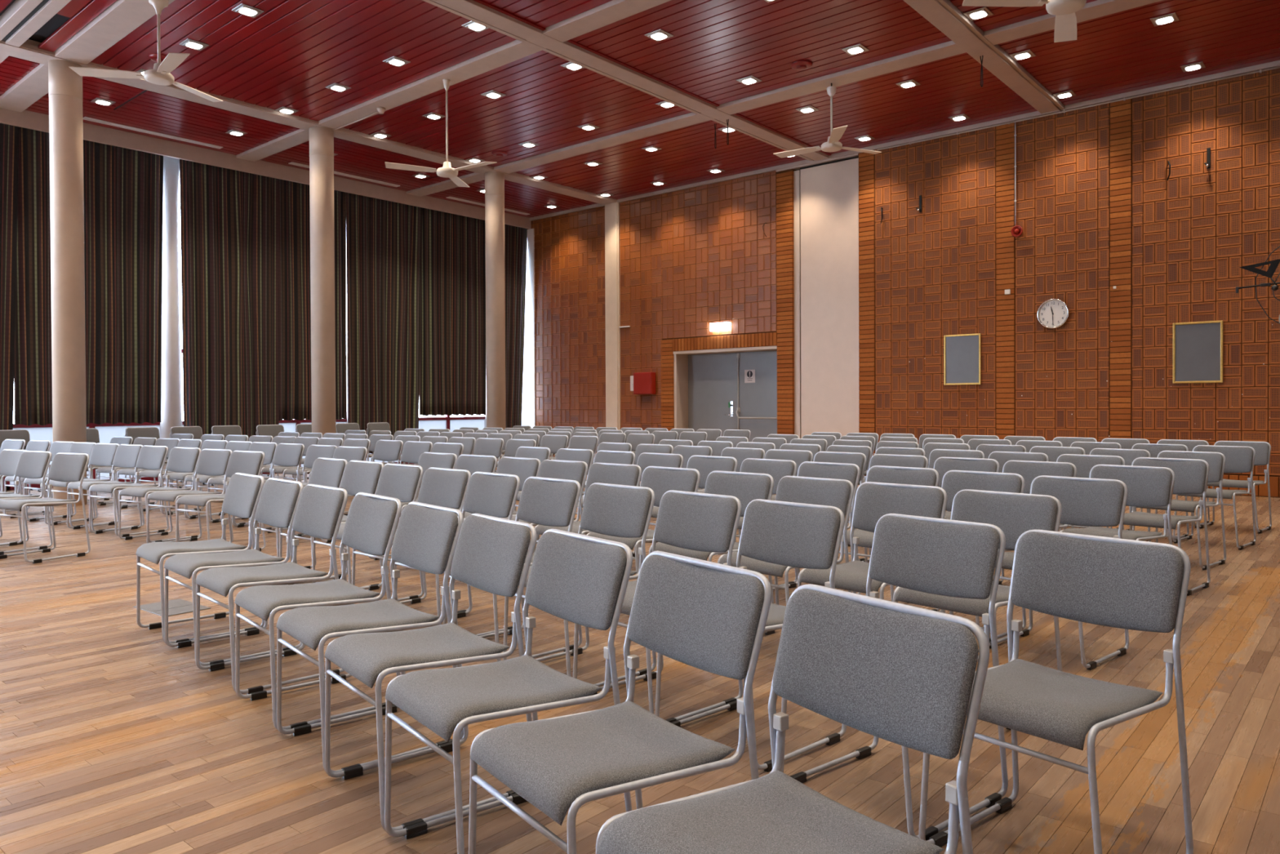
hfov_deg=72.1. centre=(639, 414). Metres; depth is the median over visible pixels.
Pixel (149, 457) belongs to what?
chair
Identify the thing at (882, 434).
chair
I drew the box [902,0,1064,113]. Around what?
trim
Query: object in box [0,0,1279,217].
ceiling
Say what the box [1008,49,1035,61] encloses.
recessed light
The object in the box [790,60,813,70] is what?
ceiling vent
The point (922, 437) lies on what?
chair
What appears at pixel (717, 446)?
chair
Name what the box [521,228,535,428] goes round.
window
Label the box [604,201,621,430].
column
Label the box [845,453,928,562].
chair
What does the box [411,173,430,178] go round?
recessed light
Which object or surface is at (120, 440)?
chair
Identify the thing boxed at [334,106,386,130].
smoke detector
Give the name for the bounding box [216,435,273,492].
chair
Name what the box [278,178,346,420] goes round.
curtain
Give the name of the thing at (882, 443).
chair
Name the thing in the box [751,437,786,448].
chair
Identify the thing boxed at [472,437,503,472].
chair
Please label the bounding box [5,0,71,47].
beam
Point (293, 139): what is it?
trim
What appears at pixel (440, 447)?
chair
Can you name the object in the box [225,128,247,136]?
recessed light
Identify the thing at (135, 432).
chair
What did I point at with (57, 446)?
chair
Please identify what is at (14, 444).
chair
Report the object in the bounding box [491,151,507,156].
ceiling vent
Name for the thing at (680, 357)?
trim
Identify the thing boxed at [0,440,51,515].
chair
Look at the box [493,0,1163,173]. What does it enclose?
ceiling beam
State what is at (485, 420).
window
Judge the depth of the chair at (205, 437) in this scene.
11.83 m
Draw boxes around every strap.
[714,123,716,148]
[726,119,728,145]
[980,55,982,87]
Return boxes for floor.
[0,471,1279,853]
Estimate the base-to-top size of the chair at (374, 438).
0.801 m
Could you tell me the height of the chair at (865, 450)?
0.801 m
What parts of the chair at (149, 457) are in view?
leg, seat rail, sled rail, leg, seat, seat rail, leg, sled rail, backrest, leg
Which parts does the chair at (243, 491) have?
leg, leg, seat rail, sled rail, seat, seat rail, sled rail, leg, backrest, leg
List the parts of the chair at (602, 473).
seat, seat rail, backrest, leg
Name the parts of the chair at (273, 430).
backrest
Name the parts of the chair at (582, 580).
leg, leg, seat rail, sled rail, seat, leg, seat rail, backrest, leg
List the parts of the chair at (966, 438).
frame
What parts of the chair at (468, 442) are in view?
backrest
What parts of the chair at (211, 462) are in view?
leg, seat rail, sled rail, leg, seat, leg, seat rail, backrest, leg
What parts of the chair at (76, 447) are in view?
sled rail, leg, seat, leg, backrest, leg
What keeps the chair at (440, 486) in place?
on the floor
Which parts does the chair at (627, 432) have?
frame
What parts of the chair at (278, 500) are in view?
leg, leg, seat rail, sled rail, seat, seat rail, sled rail, leg, backrest, leg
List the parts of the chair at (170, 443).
seat, backrest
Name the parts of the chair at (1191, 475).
seat, backrest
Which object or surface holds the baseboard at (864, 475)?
attached to the wall
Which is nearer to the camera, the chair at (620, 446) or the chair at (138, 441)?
the chair at (620, 446)
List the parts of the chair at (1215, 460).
seat, backrest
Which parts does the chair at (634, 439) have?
frame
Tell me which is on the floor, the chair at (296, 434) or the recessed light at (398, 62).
the chair at (296, 434)
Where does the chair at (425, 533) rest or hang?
on the floor
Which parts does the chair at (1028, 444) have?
frame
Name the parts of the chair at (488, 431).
backrest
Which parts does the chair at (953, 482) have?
leg, backrest, sled rail, leg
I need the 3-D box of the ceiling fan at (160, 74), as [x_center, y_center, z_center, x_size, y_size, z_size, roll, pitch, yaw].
[-4.666,-3.747,8.676,1.305,0.871,1.383,0,1,41]
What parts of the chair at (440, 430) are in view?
backrest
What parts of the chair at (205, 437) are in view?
backrest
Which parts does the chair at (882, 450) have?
backrest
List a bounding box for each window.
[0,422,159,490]
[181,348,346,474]
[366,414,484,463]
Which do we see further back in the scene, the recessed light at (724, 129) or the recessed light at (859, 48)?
the recessed light at (724, 129)
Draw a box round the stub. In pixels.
[1166,160,1170,180]
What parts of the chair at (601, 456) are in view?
backrest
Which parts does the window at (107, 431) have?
pane, pane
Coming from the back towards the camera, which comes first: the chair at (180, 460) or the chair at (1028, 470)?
the chair at (180, 460)
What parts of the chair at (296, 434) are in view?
backrest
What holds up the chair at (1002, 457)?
on the floor
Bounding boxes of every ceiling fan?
[68,0,222,102]
[384,79,496,186]
[773,83,881,158]
[962,0,1086,42]
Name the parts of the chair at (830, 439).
frame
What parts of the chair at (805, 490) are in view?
leg, seat, leg, backrest, seat rail, leg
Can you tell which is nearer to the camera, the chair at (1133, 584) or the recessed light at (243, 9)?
the chair at (1133, 584)
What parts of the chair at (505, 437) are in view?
backrest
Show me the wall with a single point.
(1098, 211)
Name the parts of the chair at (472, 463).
backrest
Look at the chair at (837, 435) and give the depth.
11.56 m
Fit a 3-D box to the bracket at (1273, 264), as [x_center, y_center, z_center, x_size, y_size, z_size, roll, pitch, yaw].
[7.617,-1.576,10.340,0.925,1.154,0.459,0,1,6]
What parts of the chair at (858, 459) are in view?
backrest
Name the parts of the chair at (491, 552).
leg, leg, seat rail, sled rail, seat, seat rail, leg, sled rail, backrest, leg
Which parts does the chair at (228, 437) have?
backrest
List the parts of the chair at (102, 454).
leg, seat rail, sled rail, leg, seat, leg, backrest, leg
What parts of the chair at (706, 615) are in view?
leg, seat rail, leg, seat, leg, seat rail, backrest, leg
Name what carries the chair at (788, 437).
on the floor
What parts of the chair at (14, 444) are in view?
backrest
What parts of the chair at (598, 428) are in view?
backrest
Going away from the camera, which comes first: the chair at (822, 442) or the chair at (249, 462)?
the chair at (249, 462)
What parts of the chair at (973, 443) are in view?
backrest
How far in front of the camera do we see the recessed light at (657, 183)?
16.37 m
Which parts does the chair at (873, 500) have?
seat rail, seat, leg, seat rail, backrest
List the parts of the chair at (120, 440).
seat, backrest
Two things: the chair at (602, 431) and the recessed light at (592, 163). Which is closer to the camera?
the chair at (602, 431)
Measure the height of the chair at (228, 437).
0.801 m
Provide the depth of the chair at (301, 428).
14.58 m
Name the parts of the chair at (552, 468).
seat, seat rail, backrest, leg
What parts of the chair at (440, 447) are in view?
backrest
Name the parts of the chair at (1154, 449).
backrest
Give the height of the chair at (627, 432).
0.801 m
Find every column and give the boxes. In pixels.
[48,59,87,506]
[160,155,182,480]
[309,126,336,435]
[484,171,506,470]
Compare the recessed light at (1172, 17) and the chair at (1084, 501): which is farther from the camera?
the recessed light at (1172, 17)
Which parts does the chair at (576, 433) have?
backrest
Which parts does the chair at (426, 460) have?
seat, backrest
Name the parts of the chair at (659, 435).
frame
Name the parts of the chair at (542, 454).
backrest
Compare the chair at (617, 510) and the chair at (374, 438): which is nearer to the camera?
the chair at (617, 510)
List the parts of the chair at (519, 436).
backrest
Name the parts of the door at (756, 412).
bolt rod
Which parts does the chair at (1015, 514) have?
seat rail, seat, seat rail, leg, backrest, leg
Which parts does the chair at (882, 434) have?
backrest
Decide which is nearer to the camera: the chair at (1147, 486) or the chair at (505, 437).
the chair at (1147, 486)
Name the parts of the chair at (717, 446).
frame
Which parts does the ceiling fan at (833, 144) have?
blade, rod, motor, blade, blade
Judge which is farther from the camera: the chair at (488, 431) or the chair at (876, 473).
the chair at (488, 431)
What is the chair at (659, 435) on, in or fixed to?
on the floor
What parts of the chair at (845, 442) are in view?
backrest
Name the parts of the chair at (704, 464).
seat, backrest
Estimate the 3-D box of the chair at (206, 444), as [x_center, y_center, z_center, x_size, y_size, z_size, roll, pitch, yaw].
[-4.827,0.685,9.552,0.477,0.801,0.522,0,1,31]
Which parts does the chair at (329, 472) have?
leg, backrest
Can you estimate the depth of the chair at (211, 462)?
7.52 m
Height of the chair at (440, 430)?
0.801 m
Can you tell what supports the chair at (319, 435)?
on the floor
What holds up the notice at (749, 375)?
attached to the door at (756, 412)
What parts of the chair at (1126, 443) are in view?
backrest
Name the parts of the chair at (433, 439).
frame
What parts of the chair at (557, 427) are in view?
frame, backrest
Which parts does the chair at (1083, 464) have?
backrest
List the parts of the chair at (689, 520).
leg, sled rail, seat, leg, leg, backrest, sled rail, leg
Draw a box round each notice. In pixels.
[630,375,633,391]
[744,369,755,382]
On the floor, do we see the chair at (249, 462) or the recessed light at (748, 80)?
the chair at (249, 462)
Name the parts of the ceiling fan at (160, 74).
blade, rod, motor, blade, blade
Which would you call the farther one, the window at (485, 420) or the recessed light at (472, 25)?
the window at (485, 420)
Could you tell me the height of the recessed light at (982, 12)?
0.022 m
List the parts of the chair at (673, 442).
frame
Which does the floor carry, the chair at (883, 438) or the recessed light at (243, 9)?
the chair at (883, 438)
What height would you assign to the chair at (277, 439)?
0.801 m
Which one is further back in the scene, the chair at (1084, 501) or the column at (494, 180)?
the column at (494, 180)
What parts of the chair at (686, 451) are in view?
backrest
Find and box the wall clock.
[1036,298,1069,328]
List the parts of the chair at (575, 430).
backrest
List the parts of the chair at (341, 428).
backrest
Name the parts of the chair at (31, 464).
leg, seat, sled rail, seat rail, backrest, leg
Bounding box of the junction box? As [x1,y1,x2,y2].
[1004,288,1010,294]
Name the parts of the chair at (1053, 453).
backrest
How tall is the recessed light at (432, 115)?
0.022 m
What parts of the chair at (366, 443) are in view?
backrest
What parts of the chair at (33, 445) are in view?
sled rail, backrest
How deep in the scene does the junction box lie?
12.80 m
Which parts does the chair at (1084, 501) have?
seat, sled rail, leg, backrest, leg, sled rail, leg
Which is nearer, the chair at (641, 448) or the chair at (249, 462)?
the chair at (249, 462)
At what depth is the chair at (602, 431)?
13.27 m
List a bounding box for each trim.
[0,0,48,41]
[0,39,617,204]
[0,53,8,63]
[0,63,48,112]
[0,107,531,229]
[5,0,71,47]
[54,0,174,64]
[235,128,309,161]
[318,0,671,128]
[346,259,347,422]
[406,172,484,196]
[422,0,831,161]
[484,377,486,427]
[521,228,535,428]
[529,60,1279,221]
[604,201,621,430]
[673,346,777,428]
[775,153,858,172]
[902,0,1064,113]
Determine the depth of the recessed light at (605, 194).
17.25 m
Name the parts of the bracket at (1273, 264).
arm, knob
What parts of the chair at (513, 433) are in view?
backrest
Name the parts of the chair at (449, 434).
backrest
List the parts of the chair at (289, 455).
backrest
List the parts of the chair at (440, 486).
leg, sled rail, leg, backrest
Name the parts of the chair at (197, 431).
backrest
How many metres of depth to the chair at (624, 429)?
14.48 m
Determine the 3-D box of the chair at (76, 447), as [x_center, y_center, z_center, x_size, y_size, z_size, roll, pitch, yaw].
[-5.978,0.695,9.077,0.477,0.802,0.517,0,1,28]
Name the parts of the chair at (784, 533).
leg, sled rail, leg, leg, seat rail, seat, backrest, sled rail, leg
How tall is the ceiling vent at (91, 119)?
0.014 m
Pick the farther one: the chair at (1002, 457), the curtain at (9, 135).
the curtain at (9, 135)
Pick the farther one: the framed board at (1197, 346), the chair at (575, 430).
the chair at (575, 430)
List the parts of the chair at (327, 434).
backrest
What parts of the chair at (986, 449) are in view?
frame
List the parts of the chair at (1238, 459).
seat, backrest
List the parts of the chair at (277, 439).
seat, backrest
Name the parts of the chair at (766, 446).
frame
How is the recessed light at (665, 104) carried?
in the ceiling
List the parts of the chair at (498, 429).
backrest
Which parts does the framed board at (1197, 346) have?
frame, frame rail, frame rail, frame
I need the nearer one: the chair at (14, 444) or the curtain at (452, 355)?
the chair at (14, 444)
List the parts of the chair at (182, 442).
seat, backrest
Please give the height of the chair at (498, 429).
0.801 m
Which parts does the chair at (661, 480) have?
seat, leg, seat rail, backrest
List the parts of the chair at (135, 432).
backrest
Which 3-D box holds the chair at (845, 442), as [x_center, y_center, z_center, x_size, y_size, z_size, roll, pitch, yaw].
[2.003,0.661,8.800,0.477,0.801,0.521,0,1,43]
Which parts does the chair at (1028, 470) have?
backrest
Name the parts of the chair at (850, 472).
leg, backrest, seat rail, leg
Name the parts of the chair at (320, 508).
leg, leg, seat rail, sled rail, seat, seat rail, sled rail, leg, backrest, leg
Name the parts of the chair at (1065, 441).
frame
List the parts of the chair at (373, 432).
backrest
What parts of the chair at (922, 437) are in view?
backrest, frame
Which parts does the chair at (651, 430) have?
backrest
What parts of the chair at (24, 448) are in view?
frame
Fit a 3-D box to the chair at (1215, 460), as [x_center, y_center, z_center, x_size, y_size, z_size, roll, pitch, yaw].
[3.926,0.676,6.416,0.518,0.801,0.477,-1,1,-39]
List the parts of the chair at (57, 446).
leg, seat, leg, sled rail, leg, backrest, leg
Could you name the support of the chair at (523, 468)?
on the floor
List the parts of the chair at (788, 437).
frame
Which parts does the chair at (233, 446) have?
seat, backrest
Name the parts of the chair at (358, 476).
leg, leg, seat, sled rail, leg, backrest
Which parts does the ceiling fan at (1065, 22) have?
blade, blade, motor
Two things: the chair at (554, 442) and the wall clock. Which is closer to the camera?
the chair at (554, 442)
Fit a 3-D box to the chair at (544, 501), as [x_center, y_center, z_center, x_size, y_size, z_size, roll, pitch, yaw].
[-0.610,0.719,4.209,0.522,0.802,0.477,-1,1,-43]
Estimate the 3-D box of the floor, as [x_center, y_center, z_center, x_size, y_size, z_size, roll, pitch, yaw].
[-0.893,1.156,6.712,20.080,0.120,19.010,0,1,41]
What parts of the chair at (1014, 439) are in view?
frame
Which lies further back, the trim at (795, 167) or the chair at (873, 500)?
the trim at (795, 167)
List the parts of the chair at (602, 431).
backrest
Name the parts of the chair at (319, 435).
backrest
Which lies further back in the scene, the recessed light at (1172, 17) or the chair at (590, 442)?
the chair at (590, 442)
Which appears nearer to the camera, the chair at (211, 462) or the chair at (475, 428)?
the chair at (211, 462)
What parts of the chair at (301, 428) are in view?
backrest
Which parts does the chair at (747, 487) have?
seat, seat rail, backrest, leg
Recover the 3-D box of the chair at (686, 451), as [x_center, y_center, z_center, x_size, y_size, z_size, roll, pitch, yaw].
[0.307,0.680,7.679,0.477,0.801,0.521,0,1,44]
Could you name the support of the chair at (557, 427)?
on the floor
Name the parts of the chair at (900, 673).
seat rail, seat, leg, backrest, seat rail, leg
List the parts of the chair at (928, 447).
frame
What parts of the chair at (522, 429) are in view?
backrest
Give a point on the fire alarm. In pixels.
(1016, 231)
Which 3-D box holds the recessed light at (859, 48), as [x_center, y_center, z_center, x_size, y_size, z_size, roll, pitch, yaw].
[2.520,-4.263,10.289,0.236,0.022,0.236,0,1,41]
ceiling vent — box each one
[83,116,222,148]
[148,53,166,62]
[288,161,399,186]
[446,196,529,215]
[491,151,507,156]
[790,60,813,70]
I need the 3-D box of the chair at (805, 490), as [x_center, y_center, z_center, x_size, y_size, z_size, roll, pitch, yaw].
[0.687,0.714,4.180,0.518,0.802,0.477,-1,1,-42]
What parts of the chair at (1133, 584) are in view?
leg, sled rail, seat rail, leg, seat, leg, backrest, seat rail, leg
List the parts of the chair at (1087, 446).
backrest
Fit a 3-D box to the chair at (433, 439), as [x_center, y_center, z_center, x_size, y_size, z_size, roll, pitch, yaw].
[-2.629,0.665,10.510,0.477,0.801,0.519,0,1,35]
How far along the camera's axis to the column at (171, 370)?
13.98 m
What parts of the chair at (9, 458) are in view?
leg, seat, backrest, leg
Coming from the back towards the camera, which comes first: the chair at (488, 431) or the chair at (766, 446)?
the chair at (488, 431)
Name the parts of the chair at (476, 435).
frame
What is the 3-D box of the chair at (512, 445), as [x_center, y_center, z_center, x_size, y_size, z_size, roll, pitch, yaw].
[-1.436,0.671,9.398,0.477,0.801,0.523,0,1,38]
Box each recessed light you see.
[90,97,115,106]
[136,68,146,75]
[178,38,208,50]
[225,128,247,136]
[231,3,264,17]
[274,106,298,115]
[325,82,351,92]
[368,131,391,138]
[382,56,410,66]
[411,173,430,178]
[422,111,445,119]
[461,21,488,32]
[465,157,484,163]
[475,188,484,192]
[480,89,506,99]
[518,141,539,147]
[530,174,547,179]
[543,204,559,208]
[560,62,583,71]
[577,123,599,130]
[582,160,602,166]
[596,192,613,196]
[641,145,662,151]
[644,29,673,41]
[649,180,666,185]
[655,101,675,108]
[706,168,724,173]
[717,126,735,133]
[736,75,761,85]
[795,105,818,113]
[841,43,869,55]
[854,134,875,142]
[895,79,920,88]
[948,114,970,121]
[963,6,993,21]
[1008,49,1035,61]
[1053,90,1076,99]
[1150,12,1179,26]
[1180,61,1205,72]
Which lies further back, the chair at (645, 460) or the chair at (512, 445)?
the chair at (512, 445)
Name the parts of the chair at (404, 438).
frame, backrest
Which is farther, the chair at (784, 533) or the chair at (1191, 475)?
the chair at (1191, 475)
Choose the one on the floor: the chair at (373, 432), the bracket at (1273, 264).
the chair at (373, 432)
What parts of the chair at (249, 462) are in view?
leg, seat, seat rail, leg, seat rail, leg, backrest, leg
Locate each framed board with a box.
[943,333,981,385]
[1173,320,1222,383]
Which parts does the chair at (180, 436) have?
backrest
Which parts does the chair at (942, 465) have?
seat, backrest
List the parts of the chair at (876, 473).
seat, leg, leg, backrest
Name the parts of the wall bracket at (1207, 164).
rail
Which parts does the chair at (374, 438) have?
backrest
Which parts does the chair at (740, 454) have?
backrest, frame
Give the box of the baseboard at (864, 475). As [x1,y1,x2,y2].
[864,475,1279,497]
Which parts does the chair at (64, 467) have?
sled rail, leg, seat, seat rail, seat rail, leg, sled rail, backrest, leg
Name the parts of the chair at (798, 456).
seat, backrest, frame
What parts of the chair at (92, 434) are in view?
backrest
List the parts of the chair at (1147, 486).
seat, backrest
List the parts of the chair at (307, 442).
seat, backrest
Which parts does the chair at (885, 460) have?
backrest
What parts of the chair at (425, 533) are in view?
leg, leg, seat rail, sled rail, seat, seat rail, leg, sled rail, backrest, leg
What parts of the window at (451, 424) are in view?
pane, pane, pane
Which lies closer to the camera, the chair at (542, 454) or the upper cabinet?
the chair at (542, 454)
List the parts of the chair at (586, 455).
seat, backrest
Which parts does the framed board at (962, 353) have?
frame, frame rail, frame rail, frame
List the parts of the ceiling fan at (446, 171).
blade, rod, motor, blade, blade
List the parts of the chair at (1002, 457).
frame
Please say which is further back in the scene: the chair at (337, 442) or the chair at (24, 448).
the chair at (24, 448)
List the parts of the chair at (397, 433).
backrest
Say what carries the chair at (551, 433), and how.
on the floor
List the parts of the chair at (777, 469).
seat, backrest, leg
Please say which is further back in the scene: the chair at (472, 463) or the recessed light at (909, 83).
the recessed light at (909, 83)
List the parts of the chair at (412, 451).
backrest, frame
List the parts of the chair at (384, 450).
backrest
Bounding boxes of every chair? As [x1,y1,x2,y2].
[0,429,41,492]
[0,439,25,511]
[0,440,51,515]
[0,445,41,497]
[0,448,29,544]
[0,450,53,555]
[0,452,90,563]
[4,440,76,520]
[23,441,97,524]
[44,443,119,528]
[66,444,144,532]
[85,436,133,503]
[86,428,111,479]
[88,444,168,537]
[95,437,158,506]
[117,438,180,510]
[118,447,202,542]
[124,426,173,482]
[135,472,264,646]
[137,439,202,512]
[139,433,194,490]
[146,448,233,542]
[161,440,227,517]
[164,477,303,666]
[168,434,224,493]
[169,432,213,488]
[170,426,202,482]
[175,450,266,551]
[184,440,252,521]
[192,435,248,493]
[195,484,347,694]
[207,441,277,525]
[211,425,241,439]
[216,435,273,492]
[231,443,304,529]
[234,492,401,729]
[248,457,347,576]
[256,424,284,475]
[258,435,296,480]
[261,436,319,480]
[263,444,337,535]
[266,431,299,478]
[273,432,322,482]
[275,501,463,777]
[279,460,383,587]
[283,437,343,482]
[294,432,345,466]
[294,445,367,542]
[296,423,311,474]
[308,438,370,513]
[311,462,424,604]
[324,513,536,835]
[335,422,374,462]
[342,433,368,495]
[343,440,403,515]
[344,430,365,435]
[347,434,393,496]
[351,466,472,614]
[365,430,391,484]
[367,422,404,463]
[368,452,457,559]
[371,431,417,463]
[377,440,432,515]
[380,435,420,488]
[383,428,425,463]
[384,528,632,853]
[394,431,439,465]
[394,471,521,635]
[397,442,463,524]
[408,428,449,463]
[415,431,462,489]
[417,436,475,496]
[421,435,448,445]
[443,456,540,575]
[443,476,582,661]
[449,453,497,572]
[453,429,474,436]
[459,426,479,432]
[463,432,488,447]
[463,432,512,493]
[468,551,771,853]
[471,427,502,450]
[471,429,497,467]
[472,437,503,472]
[495,433,539,471]
[496,430,521,460]
[501,427,524,454]
[501,430,546,457]
[501,459,587,550]
[502,482,656,686]
[503,439,536,457]
[512,425,531,431]
[513,448,593,543]
[515,446,550,511]
[528,428,549,434]
[532,426,551,457]
[533,462,641,568]
[538,426,573,457]
[540,434,568,453]
[546,431,571,459]
[550,428,572,457]
[551,431,597,491]
[555,429,596,457]
[566,426,594,448]
[568,435,598,462]
[573,489,742,722]
[575,449,635,554]
[581,442,631,493]
[582,432,626,493]
[586,466,700,580]
[595,426,617,452]
[595,583,989,853]
[596,429,622,450]
[620,427,642,433]
[624,430,648,443]
[626,433,654,451]
[631,427,667,453]
[631,452,683,556]
[634,444,673,486]
[648,470,773,603]
[649,455,737,542]
[652,431,677,444]
[654,498,846,772]
[658,439,693,451]
[670,428,694,439]
[672,444,712,490]
[679,431,706,445]
[696,428,721,440]
[697,440,733,456]
[697,447,764,493]
[715,435,748,447]
[717,475,853,635]
[723,429,750,441]
[735,457,797,587]
[736,441,775,458]
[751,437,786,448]
[764,448,813,500]
[767,434,799,443]
[773,461,860,594]
[779,443,821,461]
[780,513,1008,840]
[790,438,827,451]
[797,481,947,613]
[801,435,835,450]
[810,431,841,439]
[813,451,866,564]
[821,465,939,611]
[826,444,871,488]
[832,439,872,520]
[839,435,875,456]
[845,432,878,454]
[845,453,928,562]
[847,446,924,546]
[857,440,919,484]
[861,436,917,475]
[863,433,915,475]
[893,488,1062,729]
[895,470,1026,641]
[918,434,955,467]
[918,529,1193,853]
[922,437,964,448]
[923,442,970,463]
[928,448,984,468]
[933,457,999,582]
[947,438,1011,511]
[960,435,999,444]
[976,444,1026,458]
[983,475,1128,670]
[988,451,1048,472]
[991,460,1076,584]
[1004,435,1045,444]
[1015,440,1062,452]
[1029,445,1085,530]
[1053,436,1097,446]
[1056,453,1124,529]
[1059,464,1174,544]
[1063,448,1151,542]
[1070,441,1121,528]
[1101,438,1151,513]
[1106,457,1210,595]
[1110,443,1189,542]
[1132,450,1226,569]
[1140,439,1209,527]
[1172,444,1256,549]
[1198,440,1271,533]
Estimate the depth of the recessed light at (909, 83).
11.37 m
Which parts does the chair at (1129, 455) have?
backrest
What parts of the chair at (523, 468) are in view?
seat, backrest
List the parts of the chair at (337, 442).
seat, backrest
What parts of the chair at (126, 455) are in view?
leg, seat rail, sled rail, leg, seat, leg, backrest, leg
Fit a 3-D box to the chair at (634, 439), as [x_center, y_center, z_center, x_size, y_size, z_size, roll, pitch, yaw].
[-0.134,0.647,11.164,0.477,0.801,0.519,0,1,39]
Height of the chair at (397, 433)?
0.801 m
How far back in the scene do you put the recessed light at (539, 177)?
15.90 m
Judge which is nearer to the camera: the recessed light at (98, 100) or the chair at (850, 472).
the chair at (850, 472)
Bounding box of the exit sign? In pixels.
[710,321,729,331]
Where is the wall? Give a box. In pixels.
[527,67,1279,496]
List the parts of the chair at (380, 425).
backrest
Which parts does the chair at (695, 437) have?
frame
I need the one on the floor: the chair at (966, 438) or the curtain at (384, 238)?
the chair at (966, 438)
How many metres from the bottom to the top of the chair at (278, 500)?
0.802 m
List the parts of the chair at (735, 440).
frame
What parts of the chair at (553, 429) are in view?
backrest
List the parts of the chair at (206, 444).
seat, backrest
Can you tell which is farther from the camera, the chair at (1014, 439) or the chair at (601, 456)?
the chair at (1014, 439)
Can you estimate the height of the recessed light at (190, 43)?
0.022 m
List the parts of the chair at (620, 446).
backrest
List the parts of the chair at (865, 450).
backrest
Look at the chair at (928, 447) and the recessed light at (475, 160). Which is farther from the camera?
the recessed light at (475, 160)
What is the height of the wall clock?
0.424 m
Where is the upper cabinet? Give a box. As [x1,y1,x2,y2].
[633,372,655,394]
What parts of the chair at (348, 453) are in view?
backrest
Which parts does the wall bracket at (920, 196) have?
rail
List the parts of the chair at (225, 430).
frame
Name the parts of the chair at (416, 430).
backrest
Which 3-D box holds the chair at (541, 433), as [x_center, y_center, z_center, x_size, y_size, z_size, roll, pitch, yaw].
[-1.682,0.639,12.686,0.477,0.801,0.518,0,1,35]
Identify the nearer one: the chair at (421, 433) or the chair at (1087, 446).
the chair at (1087, 446)
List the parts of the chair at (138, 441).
seat, backrest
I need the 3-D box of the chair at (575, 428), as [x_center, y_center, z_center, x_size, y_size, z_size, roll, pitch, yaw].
[-1.103,0.612,15.015,0.477,0.801,0.519,0,1,35]
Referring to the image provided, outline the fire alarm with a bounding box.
[1010,122,1022,236]
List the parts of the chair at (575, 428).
backrest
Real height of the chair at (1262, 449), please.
0.801 m
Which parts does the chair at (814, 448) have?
frame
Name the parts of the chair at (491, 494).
leg, leg, sled rail, backrest, leg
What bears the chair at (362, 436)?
on the floor
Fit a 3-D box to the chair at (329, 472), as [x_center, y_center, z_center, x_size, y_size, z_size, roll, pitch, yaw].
[-2.327,0.709,5.992,0.477,0.802,0.522,0,1,43]
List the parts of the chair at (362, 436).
backrest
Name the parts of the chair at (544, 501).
leg, seat, sled rail, leg, leg, backrest, sled rail, leg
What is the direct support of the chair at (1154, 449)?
on the floor
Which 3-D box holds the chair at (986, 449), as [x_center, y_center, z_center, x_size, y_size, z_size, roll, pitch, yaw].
[3.017,0.668,7.624,0.522,0.801,0.477,-1,1,-42]
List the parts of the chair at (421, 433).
backrest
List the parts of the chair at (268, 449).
seat, backrest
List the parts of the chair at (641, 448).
backrest, frame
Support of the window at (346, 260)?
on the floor
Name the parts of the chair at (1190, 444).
backrest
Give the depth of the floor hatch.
5.09 m
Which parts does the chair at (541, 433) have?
backrest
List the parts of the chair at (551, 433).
backrest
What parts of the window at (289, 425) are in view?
pane, pane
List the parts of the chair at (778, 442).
frame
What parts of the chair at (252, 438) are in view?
backrest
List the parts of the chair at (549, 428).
backrest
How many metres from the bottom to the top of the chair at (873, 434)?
0.801 m
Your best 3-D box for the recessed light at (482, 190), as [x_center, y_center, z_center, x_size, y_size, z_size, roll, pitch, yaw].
[-2.988,-4.305,16.940,0.236,0.022,0.236,0,1,41]
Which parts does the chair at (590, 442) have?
backrest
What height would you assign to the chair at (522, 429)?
0.801 m
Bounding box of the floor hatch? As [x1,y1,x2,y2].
[133,598,210,616]
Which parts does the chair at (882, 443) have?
backrest, frame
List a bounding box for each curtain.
[0,123,19,430]
[13,127,163,425]
[179,159,279,439]
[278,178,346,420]
[346,192,422,453]
[419,208,485,416]
[504,224,527,427]
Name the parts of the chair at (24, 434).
backrest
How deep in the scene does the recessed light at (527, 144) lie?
13.92 m
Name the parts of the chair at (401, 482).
leg, leg, seat, leg, backrest, sled rail, leg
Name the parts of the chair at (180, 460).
leg, seat rail, sled rail, leg, seat, leg, seat rail, sled rail, backrest, leg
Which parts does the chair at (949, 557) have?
leg, sled rail, leg, leg, backrest, sled rail, seat rail, leg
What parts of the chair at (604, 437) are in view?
backrest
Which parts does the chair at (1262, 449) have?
seat, backrest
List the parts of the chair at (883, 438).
backrest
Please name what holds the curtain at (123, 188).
hanging from the rail
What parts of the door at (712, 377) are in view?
lock plate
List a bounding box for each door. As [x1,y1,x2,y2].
[688,352,737,436]
[735,350,777,442]
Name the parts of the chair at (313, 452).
backrest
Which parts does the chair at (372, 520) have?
leg, leg, seat rail, sled rail, seat, seat rail, sled rail, leg, backrest, leg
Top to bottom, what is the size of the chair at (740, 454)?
0.801 m
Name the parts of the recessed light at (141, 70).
plate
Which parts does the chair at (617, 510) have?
leg, sled rail, leg, seat, leg, backrest, sled rail, seat rail, leg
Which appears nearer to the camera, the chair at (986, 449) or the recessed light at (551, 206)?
the chair at (986, 449)
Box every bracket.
[915,195,921,212]
[1204,147,1210,168]
[1235,245,1279,324]
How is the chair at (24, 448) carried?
on the floor
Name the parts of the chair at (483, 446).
backrest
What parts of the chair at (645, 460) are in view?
backrest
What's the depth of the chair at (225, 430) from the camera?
13.61 m

